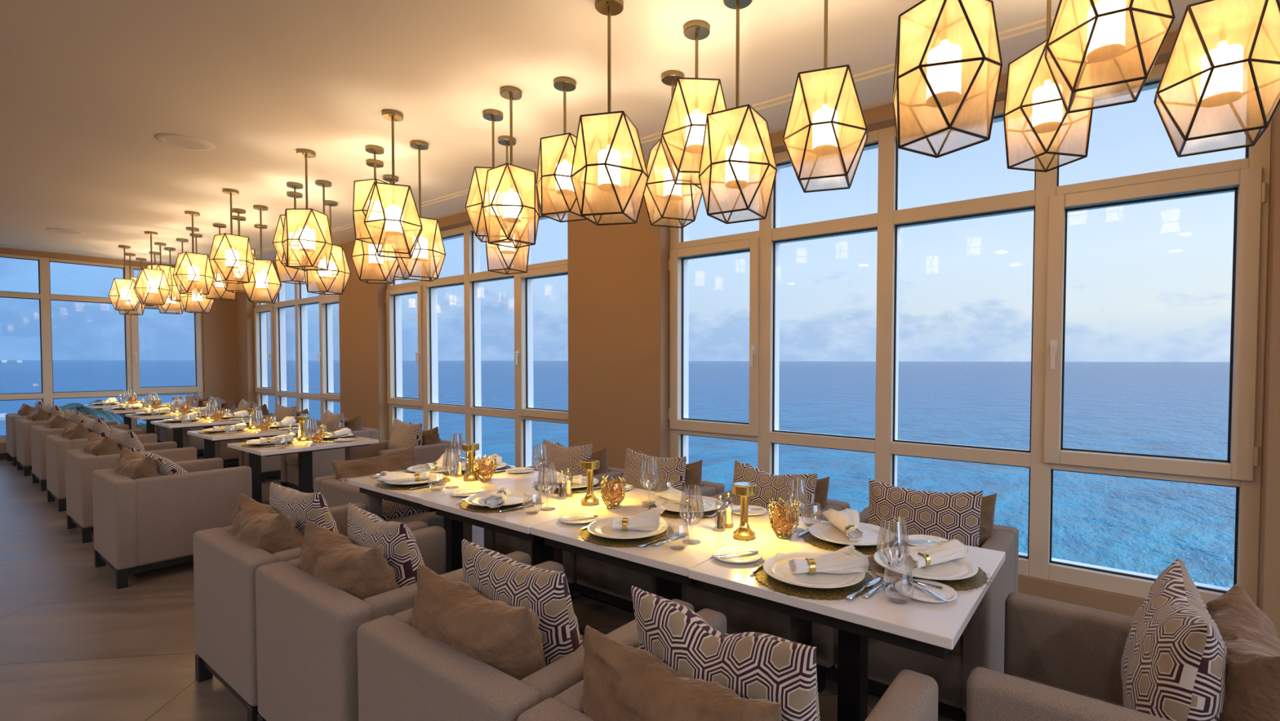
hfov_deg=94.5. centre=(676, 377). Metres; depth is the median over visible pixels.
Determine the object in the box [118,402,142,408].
napkin
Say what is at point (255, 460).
dining table
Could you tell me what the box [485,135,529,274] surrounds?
pendant lantern
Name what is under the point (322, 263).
diffuser
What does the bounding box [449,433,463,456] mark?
wine glass
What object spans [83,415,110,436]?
patterned cushion
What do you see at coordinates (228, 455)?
armchair
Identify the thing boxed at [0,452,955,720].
floor
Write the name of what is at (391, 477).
napkin
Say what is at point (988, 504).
velvet cushion
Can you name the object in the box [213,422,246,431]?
napkin
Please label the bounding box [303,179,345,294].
pendant lantern
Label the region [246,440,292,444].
dinner plate
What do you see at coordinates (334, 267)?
diffuser
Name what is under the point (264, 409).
velvet cushion
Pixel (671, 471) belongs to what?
patterned cushion
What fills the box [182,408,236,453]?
armchair
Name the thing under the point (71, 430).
velvet cushion
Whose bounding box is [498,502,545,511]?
table knife
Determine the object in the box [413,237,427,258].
diffuser
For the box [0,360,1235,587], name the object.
sea
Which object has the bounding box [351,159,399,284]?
pendant lantern
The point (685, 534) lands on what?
bowl
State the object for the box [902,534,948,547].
bread plate
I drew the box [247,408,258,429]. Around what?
table lamp
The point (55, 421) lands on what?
velvet cushion
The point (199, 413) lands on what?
pepper mill
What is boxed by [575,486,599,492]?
fork
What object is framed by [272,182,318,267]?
pendant lantern
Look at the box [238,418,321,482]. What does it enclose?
armchair
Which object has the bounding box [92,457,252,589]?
armchair
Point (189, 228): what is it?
pendant lantern
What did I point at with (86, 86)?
ceiling
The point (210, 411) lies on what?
candle holder
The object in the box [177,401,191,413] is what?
candle holder
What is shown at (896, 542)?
fork
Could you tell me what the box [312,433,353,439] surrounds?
dinner plate
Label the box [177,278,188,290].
diffuser
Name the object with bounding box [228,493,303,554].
velvet cushion
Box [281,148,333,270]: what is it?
pendant lantern
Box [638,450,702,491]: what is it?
velvet cushion
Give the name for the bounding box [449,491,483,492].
butter knife
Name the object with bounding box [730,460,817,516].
patterned cushion
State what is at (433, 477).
dinner plate
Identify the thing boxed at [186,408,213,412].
dinner plate
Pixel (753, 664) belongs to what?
patterned cushion
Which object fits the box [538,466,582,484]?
napkin
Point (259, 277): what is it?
diffuser
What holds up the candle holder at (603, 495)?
on the dining table at (671, 567)
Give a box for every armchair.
[5,410,87,466]
[15,414,104,475]
[31,421,128,490]
[45,429,157,511]
[65,440,197,542]
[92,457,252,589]
[155,406,204,442]
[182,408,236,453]
[192,502,428,720]
[203,412,274,468]
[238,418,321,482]
[255,525,531,720]
[280,426,378,492]
[313,463,471,542]
[344,439,459,464]
[357,560,694,720]
[484,464,624,565]
[516,608,937,720]
[562,475,724,611]
[681,489,849,644]
[811,506,1018,720]
[965,591,1171,720]
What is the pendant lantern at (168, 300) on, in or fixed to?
hanging from the ceiling
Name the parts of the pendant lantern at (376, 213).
shade frame, rod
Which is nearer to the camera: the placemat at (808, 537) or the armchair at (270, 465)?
the placemat at (808, 537)
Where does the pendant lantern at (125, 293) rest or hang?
hanging from the ceiling
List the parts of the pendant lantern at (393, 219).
rod, shade frame, shade glass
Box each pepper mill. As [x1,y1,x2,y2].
[197,406,201,419]
[463,452,468,475]
[557,470,566,499]
[714,495,725,532]
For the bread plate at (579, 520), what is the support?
on the dining table at (671, 567)
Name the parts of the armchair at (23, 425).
leg, backrest, leg, armrest, armrest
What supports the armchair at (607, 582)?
on the floor
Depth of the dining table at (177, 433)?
7.22 m
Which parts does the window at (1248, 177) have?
sash, handle, handle, sash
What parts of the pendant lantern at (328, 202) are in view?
rod, shade frame, shade glass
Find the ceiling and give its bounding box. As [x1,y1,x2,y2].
[0,0,1279,271]
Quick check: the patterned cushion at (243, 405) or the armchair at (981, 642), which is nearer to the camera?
the armchair at (981, 642)
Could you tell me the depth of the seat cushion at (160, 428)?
9.33 m
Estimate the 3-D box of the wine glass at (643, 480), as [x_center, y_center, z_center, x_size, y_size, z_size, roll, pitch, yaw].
[-0.125,0.482,2.746,0.091,0.203,0.091,1,2,37]
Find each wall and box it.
[0,247,237,453]
[235,4,1279,639]
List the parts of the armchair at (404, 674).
backrest, armrest, armrest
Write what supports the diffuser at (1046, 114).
attached to the pendant lantern at (1046, 105)
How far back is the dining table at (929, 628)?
1.72 m
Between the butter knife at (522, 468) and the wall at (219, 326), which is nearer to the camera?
the butter knife at (522, 468)
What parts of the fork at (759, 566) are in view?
handle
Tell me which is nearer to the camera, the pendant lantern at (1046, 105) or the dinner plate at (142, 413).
the pendant lantern at (1046, 105)
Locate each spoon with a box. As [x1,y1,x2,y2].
[652,532,688,545]
[862,577,896,597]
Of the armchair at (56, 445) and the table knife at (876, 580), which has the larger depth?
the armchair at (56, 445)
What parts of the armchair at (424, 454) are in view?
armrest, armrest, backrest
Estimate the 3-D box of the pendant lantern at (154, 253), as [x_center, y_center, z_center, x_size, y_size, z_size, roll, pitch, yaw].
[-7.601,-1.487,8.620,0.336,0.669,0.336,0,2,-3]
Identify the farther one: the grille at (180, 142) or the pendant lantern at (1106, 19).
the grille at (180, 142)
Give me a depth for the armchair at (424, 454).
5.28 m
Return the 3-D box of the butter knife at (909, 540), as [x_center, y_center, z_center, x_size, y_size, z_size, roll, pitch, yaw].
[0.906,0.589,2.125,0.165,0.004,0.020,0,2,3]
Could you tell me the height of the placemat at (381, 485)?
0.004 m
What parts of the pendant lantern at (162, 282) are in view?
rod, shade frame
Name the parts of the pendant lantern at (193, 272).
shade frame, rod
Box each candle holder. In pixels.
[126,394,137,404]
[150,398,161,408]
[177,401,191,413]
[208,407,224,420]
[255,415,272,430]
[306,424,325,442]
[474,453,496,480]
[600,474,626,508]
[768,497,799,538]
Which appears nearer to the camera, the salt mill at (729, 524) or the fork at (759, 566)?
the fork at (759, 566)
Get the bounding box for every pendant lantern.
[108,244,142,311]
[115,253,146,315]
[128,257,155,306]
[133,231,170,305]
[141,251,169,298]
[145,242,176,297]
[155,247,186,314]
[166,238,199,302]
[172,210,213,295]
[174,226,211,292]
[179,233,214,313]
[204,222,236,300]
[208,188,254,284]
[218,208,259,293]
[221,215,257,288]
[241,204,281,303]
[244,224,279,302]
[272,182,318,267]
[275,191,315,284]
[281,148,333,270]
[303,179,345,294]
[311,200,351,293]
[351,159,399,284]
[352,144,397,244]
[364,109,422,258]
[372,174,411,279]
[394,139,445,281]
[465,109,521,243]
[482,85,539,248]
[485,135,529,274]
[536,76,594,222]
[570,0,648,225]
[641,70,703,228]
[660,19,733,185]
[698,0,777,223]
[782,0,867,192]
[892,0,1002,157]
[1003,0,1093,172]
[1044,0,1175,113]
[1153,0,1279,157]
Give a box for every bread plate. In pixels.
[229,417,248,420]
[278,426,298,430]
[333,438,355,441]
[374,471,405,477]
[449,488,484,496]
[505,466,533,473]
[559,512,599,523]
[602,483,633,491]
[712,546,762,563]
[730,505,767,515]
[894,578,957,602]
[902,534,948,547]
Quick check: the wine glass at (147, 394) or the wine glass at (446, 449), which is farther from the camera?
the wine glass at (147, 394)
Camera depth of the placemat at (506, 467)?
3.49 m
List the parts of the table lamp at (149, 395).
lamp stem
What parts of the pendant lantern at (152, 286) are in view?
rod, shade glass, shade frame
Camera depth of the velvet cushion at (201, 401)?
9.53 m
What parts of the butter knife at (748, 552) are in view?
knife handle, blade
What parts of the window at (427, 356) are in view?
sash, handle, handle, sash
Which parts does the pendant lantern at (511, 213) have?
shade frame, rod, shade glass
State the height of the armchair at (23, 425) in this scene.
0.660 m
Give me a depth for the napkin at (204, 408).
7.52 m
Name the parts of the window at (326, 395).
sash, handle, sash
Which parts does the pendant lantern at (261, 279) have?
rod, shade glass, shade frame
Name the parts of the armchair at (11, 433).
leg, backrest, leg, armrest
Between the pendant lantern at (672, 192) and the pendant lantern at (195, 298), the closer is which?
the pendant lantern at (672, 192)
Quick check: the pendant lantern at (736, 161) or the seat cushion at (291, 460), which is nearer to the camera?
the pendant lantern at (736, 161)
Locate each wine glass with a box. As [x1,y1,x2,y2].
[121,391,128,404]
[145,394,153,409]
[172,397,182,414]
[205,402,215,422]
[252,409,263,432]
[304,418,317,445]
[443,447,460,487]
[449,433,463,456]
[532,444,547,481]
[537,462,557,508]
[640,457,658,501]
[680,484,703,542]
[784,476,808,528]
[876,515,910,588]
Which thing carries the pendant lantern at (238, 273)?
hanging from the ceiling
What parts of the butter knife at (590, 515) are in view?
knife handle, blade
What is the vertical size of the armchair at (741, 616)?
0.660 m
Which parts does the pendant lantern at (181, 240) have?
rod, shade frame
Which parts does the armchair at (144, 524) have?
leg, backrest, leg, rail, armrest, armrest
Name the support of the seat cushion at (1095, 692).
on the armchair at (1062, 660)
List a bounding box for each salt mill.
[296,422,301,439]
[454,452,462,477]
[564,467,573,497]
[723,492,733,528]
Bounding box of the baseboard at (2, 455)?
[0,453,6,459]
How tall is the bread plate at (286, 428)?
0.013 m
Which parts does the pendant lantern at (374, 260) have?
shade frame, rod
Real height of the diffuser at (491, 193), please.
0.148 m
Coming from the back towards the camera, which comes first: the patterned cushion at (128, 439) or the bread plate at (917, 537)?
the patterned cushion at (128, 439)
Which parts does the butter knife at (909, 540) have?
blade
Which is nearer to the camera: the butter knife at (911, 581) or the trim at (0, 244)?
the butter knife at (911, 581)
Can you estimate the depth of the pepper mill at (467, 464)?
3.36 m
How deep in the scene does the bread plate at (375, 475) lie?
3.35 m
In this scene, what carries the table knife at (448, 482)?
on the placemat at (381, 485)
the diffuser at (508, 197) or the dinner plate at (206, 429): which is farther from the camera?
the dinner plate at (206, 429)
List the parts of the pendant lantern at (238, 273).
rod, shade frame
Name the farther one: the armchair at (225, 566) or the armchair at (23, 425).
the armchair at (23, 425)
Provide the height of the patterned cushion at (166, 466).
0.457 m
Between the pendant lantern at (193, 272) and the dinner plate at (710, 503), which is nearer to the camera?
the dinner plate at (710, 503)
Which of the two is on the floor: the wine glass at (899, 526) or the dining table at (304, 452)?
the dining table at (304, 452)
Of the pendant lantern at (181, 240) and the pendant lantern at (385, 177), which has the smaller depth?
the pendant lantern at (385, 177)
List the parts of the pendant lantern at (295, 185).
rod, shade frame, shade glass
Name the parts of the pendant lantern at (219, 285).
rod, shade frame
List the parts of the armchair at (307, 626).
leg, backrest, armrest, armrest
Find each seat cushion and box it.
[158,425,165,430]
[182,427,187,435]
[285,453,297,466]
[384,511,444,528]
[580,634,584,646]
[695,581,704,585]
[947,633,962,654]
[1012,675,1123,706]
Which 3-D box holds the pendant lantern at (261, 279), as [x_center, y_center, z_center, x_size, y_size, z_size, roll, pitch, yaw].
[-4.253,-1.256,6.059,0.336,0.979,0.336,-1,2,-30]
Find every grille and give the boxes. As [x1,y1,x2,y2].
[53,229,79,233]
[164,137,205,149]
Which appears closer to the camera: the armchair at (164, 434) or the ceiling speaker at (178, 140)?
the ceiling speaker at (178, 140)
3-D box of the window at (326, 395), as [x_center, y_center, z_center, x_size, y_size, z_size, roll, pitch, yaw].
[-5.905,-0.401,9.269,3.475,2.690,0.202,1,2,37]
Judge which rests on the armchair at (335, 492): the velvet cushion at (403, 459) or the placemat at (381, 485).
the velvet cushion at (403, 459)
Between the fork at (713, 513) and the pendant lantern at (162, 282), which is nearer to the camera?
the fork at (713, 513)
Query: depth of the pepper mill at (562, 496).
2.81 m
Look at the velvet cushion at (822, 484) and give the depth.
3.01 m
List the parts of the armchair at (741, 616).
armrest, seat, rail, armrest, backrest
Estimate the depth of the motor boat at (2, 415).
188.29 m
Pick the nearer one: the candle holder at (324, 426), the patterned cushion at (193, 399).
the candle holder at (324, 426)
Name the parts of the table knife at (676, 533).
knife handle, blade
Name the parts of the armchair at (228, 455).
seat, rail, armrest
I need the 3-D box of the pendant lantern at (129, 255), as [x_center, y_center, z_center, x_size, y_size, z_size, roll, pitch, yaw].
[-8.086,-1.377,8.758,0.336,0.899,0.336,1,2,20]
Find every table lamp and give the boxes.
[122,390,130,404]
[145,392,154,408]
[172,396,181,413]
[203,400,213,419]
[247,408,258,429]
[296,415,309,441]
[462,442,479,480]
[580,458,599,506]
[732,481,756,540]
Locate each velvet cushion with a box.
[17,403,32,415]
[27,407,49,421]
[44,413,67,428]
[61,420,90,439]
[84,431,121,456]
[114,447,163,479]
[197,395,209,407]
[220,398,235,410]
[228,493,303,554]
[253,401,269,415]
[296,408,311,422]
[299,520,399,599]
[331,445,417,479]
[336,413,362,431]
[408,422,440,445]
[411,563,545,680]
[556,441,608,475]
[581,624,782,720]
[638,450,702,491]
[746,462,829,511]
[978,493,996,547]
[1206,584,1279,720]
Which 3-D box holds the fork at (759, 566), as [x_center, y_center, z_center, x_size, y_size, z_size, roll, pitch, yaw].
[0.292,0.597,1.906,0.024,0.009,0.203,1,2,37]
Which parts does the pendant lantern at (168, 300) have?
rod, shade frame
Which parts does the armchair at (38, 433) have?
leg, backrest, leg, armrest, armrest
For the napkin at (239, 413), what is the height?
0.072 m
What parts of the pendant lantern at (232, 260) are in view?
rod, shade frame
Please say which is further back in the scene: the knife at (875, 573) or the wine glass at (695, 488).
the wine glass at (695, 488)
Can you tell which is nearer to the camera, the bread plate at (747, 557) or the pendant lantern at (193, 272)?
the bread plate at (747, 557)
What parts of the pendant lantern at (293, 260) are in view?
shade frame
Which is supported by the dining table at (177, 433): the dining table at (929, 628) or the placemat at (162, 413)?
the placemat at (162, 413)
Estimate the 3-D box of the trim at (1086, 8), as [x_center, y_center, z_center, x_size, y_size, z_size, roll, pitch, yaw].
[-0.436,-1.686,4.360,18.800,0.012,0.078,1,2,37]
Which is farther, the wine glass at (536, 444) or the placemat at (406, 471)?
the placemat at (406, 471)
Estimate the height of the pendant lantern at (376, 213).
0.689 m
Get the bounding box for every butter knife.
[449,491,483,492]
[506,468,534,471]
[558,515,598,519]
[713,551,759,557]
[731,507,766,511]
[905,539,945,542]
[906,578,947,601]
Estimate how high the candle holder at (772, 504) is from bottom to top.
0.141 m
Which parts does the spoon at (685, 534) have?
handle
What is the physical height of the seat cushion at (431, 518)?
0.130 m
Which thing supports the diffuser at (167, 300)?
attached to the pendant lantern at (168, 300)
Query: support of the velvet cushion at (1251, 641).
on the armchair at (1062, 660)
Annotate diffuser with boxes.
[120,288,130,300]
[126,294,135,304]
[137,286,146,296]
[146,280,157,293]
[155,275,165,286]
[166,292,175,302]
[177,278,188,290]
[187,266,199,280]
[191,288,202,301]
[215,273,226,287]
[225,249,239,266]
[233,264,245,277]
[255,273,267,288]
[288,231,299,248]
[289,250,302,265]
[299,228,315,249]
[318,259,331,276]
[331,261,337,277]
[368,200,382,222]
[368,244,382,263]
[385,207,402,232]
[385,243,397,261]
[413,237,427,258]
[485,191,502,215]
[500,229,515,251]
[502,191,520,219]
[555,162,573,191]
[598,149,621,186]
[663,167,681,195]
[685,112,706,146]
[725,145,748,182]
[812,107,837,148]
[926,43,961,99]
[1031,83,1062,126]
[1087,0,1125,53]
[1200,44,1243,99]
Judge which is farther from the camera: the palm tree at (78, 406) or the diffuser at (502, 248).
the palm tree at (78, 406)
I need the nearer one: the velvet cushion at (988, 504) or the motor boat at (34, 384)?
the velvet cushion at (988, 504)
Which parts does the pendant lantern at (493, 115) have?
shade glass, rod, shade frame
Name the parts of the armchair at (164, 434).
armrest, seat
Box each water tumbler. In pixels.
[427,473,445,491]
[522,492,542,514]
[665,522,689,550]
[800,503,822,526]
[881,567,914,604]
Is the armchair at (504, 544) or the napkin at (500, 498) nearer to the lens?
the napkin at (500, 498)
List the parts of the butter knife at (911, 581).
blade, knife handle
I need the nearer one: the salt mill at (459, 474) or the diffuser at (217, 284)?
the salt mill at (459, 474)
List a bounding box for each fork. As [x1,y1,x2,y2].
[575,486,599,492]
[703,509,725,516]
[749,552,780,573]
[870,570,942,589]
[888,537,903,547]
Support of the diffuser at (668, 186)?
attached to the pendant lantern at (672, 192)
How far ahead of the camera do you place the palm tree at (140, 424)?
27.01 m
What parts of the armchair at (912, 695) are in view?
backrest, armrest, armrest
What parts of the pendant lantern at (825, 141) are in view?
shade frame, rod, shade glass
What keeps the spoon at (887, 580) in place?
on the dining table at (929, 628)
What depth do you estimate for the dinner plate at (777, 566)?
1.78 m
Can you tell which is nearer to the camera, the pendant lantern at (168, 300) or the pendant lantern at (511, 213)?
the pendant lantern at (511, 213)
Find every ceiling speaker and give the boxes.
[46,227,86,234]
[153,133,215,151]
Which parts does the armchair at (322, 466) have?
seat, rail, armrest, armrest, backrest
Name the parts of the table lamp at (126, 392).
lamp stem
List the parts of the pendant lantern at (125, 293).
rod, shade glass, shade frame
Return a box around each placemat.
[87,403,122,405]
[106,407,143,409]
[132,413,171,415]
[158,419,203,422]
[197,429,248,434]
[214,416,251,419]
[240,440,297,447]
[258,425,301,429]
[309,435,358,440]
[374,476,452,489]
[403,469,457,475]
[455,465,512,475]
[457,495,541,513]
[531,481,603,493]
[577,524,676,547]
[648,502,729,519]
[751,560,874,600]
[797,528,905,554]
[867,555,991,591]
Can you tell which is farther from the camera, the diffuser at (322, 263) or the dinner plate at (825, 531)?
the diffuser at (322, 263)
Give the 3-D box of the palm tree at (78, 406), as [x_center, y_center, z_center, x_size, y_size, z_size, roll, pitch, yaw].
[-21.494,9.819,21.750,2.950,17.934,2.951,1,2,37]
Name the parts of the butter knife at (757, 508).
knife handle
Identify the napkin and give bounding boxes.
[98,397,117,403]
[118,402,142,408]
[140,396,159,401]
[143,406,169,413]
[164,399,183,405]
[173,411,198,420]
[191,404,214,410]
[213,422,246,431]
[225,409,248,417]
[259,432,295,443]
[272,416,296,426]
[324,427,351,437]
[376,471,429,483]
[422,451,458,471]
[473,453,502,470]
[480,486,511,507]
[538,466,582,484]
[610,505,667,531]
[654,485,705,508]
[788,544,869,574]
[821,508,864,540]
[900,538,968,571]
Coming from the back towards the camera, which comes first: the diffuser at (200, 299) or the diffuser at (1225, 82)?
the diffuser at (200, 299)
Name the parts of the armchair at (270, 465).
seat, armrest, leg, rail, armrest, backrest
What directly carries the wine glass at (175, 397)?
on the dining table at (177, 433)
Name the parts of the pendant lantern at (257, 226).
shade frame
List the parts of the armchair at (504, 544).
armrest, seat, armrest, backrest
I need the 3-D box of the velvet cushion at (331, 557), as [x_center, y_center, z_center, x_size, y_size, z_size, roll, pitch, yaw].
[-1.176,0.732,2.112,0.507,0.412,0.288,1,2,36]
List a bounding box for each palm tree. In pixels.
[59,399,139,426]
[120,422,146,426]
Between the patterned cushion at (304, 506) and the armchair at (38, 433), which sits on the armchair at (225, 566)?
the patterned cushion at (304, 506)
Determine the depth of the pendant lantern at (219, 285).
6.83 m
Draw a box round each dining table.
[82,402,166,429]
[102,405,193,433]
[124,409,228,448]
[150,417,265,458]
[186,424,319,505]
[227,435,378,493]
[347,459,546,573]
[422,475,655,635]
[530,491,795,599]
[688,516,1005,720]
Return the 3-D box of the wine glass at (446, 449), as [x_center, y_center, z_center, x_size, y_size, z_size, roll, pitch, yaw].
[-1.166,0.472,3.068,0.091,0.203,0.091,1,2,37]
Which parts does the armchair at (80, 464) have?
leg, backrest, rail, leg, armrest, armrest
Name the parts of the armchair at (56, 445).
leg, rail, backrest, leg, armrest, armrest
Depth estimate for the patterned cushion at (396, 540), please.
2.09 m
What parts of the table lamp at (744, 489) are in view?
lamp stem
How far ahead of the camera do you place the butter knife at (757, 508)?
2.57 m
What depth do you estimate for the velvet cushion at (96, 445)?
4.74 m
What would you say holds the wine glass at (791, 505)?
on the dining table at (929, 628)
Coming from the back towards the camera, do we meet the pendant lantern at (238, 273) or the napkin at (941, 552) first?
the pendant lantern at (238, 273)
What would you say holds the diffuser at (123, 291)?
attached to the pendant lantern at (125, 293)
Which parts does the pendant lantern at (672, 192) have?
shade frame, rod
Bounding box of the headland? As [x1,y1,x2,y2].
[0,360,21,363]
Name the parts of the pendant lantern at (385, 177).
rod, shade glass, shade frame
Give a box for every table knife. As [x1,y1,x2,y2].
[408,481,451,488]
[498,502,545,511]
[637,531,680,546]
[795,528,808,536]
[845,576,882,599]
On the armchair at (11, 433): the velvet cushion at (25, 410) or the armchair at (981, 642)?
the velvet cushion at (25, 410)
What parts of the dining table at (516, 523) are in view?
under frame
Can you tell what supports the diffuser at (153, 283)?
attached to the pendant lantern at (152, 286)
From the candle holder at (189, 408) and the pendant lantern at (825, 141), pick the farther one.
the candle holder at (189, 408)
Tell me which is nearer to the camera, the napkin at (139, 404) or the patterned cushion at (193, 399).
the napkin at (139, 404)
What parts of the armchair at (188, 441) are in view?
seat, rail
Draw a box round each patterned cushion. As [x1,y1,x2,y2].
[34,400,47,410]
[46,403,64,417]
[63,408,84,424]
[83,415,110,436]
[109,426,145,452]
[133,450,188,475]
[182,393,199,407]
[205,395,222,410]
[235,398,253,416]
[269,481,338,535]
[271,403,296,423]
[318,408,344,433]
[337,469,426,519]
[346,502,425,587]
[387,417,422,449]
[461,538,582,666]
[538,439,591,475]
[622,448,686,492]
[631,585,820,720]
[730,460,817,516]
[868,478,982,546]
[1120,557,1226,720]
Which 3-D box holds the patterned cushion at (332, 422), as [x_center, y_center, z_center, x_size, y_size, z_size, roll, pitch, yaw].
[-3.715,0.574,6.379,0.490,0.451,0.232,2,2,42]
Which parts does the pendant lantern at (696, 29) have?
shade glass, shade frame, rod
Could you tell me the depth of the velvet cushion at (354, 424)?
6.34 m
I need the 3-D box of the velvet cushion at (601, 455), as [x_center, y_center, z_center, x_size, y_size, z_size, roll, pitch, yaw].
[-0.673,0.653,4.104,0.508,0.406,0.267,1,2,37]
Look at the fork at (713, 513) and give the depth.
2.50 m
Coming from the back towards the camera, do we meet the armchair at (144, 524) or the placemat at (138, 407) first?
the placemat at (138, 407)
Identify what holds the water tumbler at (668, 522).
on the dining table at (671, 567)
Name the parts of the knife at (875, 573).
handle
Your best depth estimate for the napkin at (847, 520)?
2.25 m
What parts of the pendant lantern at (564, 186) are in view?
shade glass, rod, shade frame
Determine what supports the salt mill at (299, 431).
on the dining table at (304, 452)
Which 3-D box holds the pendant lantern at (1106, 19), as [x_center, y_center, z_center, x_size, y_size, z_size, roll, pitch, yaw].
[1.396,-1.266,1.915,0.336,0.710,0.336,1,2,30]
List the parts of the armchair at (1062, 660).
armrest, armrest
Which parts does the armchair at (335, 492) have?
armrest, backrest, armrest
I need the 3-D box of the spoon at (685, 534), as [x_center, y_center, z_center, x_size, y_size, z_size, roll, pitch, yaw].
[-0.019,0.593,2.163,0.179,0.008,0.036,-1,2,-44]
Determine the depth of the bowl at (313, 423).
4.57 m
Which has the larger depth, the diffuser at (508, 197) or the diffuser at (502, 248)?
the diffuser at (502, 248)
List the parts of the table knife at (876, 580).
knife handle, blade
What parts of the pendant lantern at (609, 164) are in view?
rod, shade frame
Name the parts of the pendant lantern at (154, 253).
rod, shade frame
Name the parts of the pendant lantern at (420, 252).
rod, shade frame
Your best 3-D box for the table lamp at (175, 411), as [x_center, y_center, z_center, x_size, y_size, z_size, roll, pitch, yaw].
[-6.213,0.346,7.356,0.089,0.201,0.089,1,2,37]
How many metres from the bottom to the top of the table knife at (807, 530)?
0.005 m
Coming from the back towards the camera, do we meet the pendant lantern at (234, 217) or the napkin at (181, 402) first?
the napkin at (181, 402)
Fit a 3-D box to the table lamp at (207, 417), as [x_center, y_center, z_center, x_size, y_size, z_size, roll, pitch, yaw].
[-5.177,0.370,6.538,0.089,0.201,0.089,1,2,37]
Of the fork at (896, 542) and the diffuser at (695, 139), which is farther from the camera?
the diffuser at (695, 139)
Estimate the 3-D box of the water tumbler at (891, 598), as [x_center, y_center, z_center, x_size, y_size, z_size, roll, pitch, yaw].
[0.610,0.572,1.627,0.085,0.088,0.085,1,2,37]
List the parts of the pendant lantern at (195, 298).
rod, shade frame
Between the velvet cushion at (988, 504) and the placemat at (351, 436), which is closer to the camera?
the velvet cushion at (988, 504)
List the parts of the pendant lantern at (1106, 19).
shade glass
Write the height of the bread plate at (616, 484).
0.013 m
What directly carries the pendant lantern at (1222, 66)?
hanging from the ceiling
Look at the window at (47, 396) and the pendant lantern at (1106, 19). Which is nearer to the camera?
the pendant lantern at (1106, 19)
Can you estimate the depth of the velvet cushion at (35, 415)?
7.35 m
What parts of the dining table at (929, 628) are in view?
under frame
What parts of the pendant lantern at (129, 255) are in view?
rod, shade frame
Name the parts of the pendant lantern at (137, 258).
shade frame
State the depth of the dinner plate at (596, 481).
3.07 m
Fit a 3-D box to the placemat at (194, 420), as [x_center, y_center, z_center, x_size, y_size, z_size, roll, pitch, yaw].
[-5.306,0.473,6.339,0.386,0.004,0.379,-1,2,-32]
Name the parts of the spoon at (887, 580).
handle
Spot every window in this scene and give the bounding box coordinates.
[0,253,204,443]
[253,255,340,420]
[386,202,568,466]
[668,37,1274,608]
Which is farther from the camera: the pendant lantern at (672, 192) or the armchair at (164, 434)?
the armchair at (164, 434)
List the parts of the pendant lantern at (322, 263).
shade glass, rod, shade frame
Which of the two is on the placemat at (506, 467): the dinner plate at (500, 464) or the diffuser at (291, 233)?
the dinner plate at (500, 464)
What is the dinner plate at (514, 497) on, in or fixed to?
on the placemat at (468, 507)
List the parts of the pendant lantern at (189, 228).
shade frame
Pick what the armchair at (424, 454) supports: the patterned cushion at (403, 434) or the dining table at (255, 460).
the patterned cushion at (403, 434)
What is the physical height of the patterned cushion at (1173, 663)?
0.449 m
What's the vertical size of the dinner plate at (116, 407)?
0.021 m
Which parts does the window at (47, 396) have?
frame, sash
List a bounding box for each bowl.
[145,394,153,404]
[304,418,317,437]
[677,532,688,537]
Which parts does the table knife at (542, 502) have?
knife handle, blade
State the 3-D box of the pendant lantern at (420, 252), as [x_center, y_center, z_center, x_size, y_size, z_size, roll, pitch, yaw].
[-1.859,-1.203,4.287,0.336,0.979,0.336,-1,2,-37]
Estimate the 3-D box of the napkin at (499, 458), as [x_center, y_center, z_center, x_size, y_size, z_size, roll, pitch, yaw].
[-1.170,0.516,3.622,0.110,0.065,0.258,0,2,14]
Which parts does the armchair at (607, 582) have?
leg, armrest, rail, seat, armrest, backrest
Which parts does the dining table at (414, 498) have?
under frame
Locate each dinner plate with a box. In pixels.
[90,402,118,404]
[111,406,141,408]
[136,411,168,414]
[162,417,199,422]
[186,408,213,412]
[202,427,244,432]
[216,414,249,418]
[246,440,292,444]
[263,422,298,427]
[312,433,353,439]
[383,472,444,484]
[406,463,462,472]
[453,462,506,471]
[465,489,533,506]
[540,475,599,488]
[587,515,666,538]
[654,494,723,512]
[763,551,865,587]
[808,521,894,545]
[873,546,977,579]
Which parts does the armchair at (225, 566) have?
leg, rail, backrest, leg, armrest, armrest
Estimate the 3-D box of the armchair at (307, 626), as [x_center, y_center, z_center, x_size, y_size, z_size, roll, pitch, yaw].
[-1.048,1.017,2.240,0.690,0.660,0.720,1,2,37]
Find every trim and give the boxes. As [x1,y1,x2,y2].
[0,244,21,247]
[204,0,1146,267]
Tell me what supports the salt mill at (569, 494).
on the dining table at (516, 523)
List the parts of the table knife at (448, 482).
knife handle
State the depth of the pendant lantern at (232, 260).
5.46 m
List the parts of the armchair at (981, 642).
leg, armrest, rail, seat, backrest, armrest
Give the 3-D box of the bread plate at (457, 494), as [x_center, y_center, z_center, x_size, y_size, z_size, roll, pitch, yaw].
[-1.027,0.572,2.910,0.164,0.013,0.164,1,2,37]
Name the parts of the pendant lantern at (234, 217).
shade frame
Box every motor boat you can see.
[0,413,8,420]
[31,383,39,386]
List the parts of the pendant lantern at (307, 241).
rod, shade frame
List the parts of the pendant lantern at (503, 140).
rod, shade frame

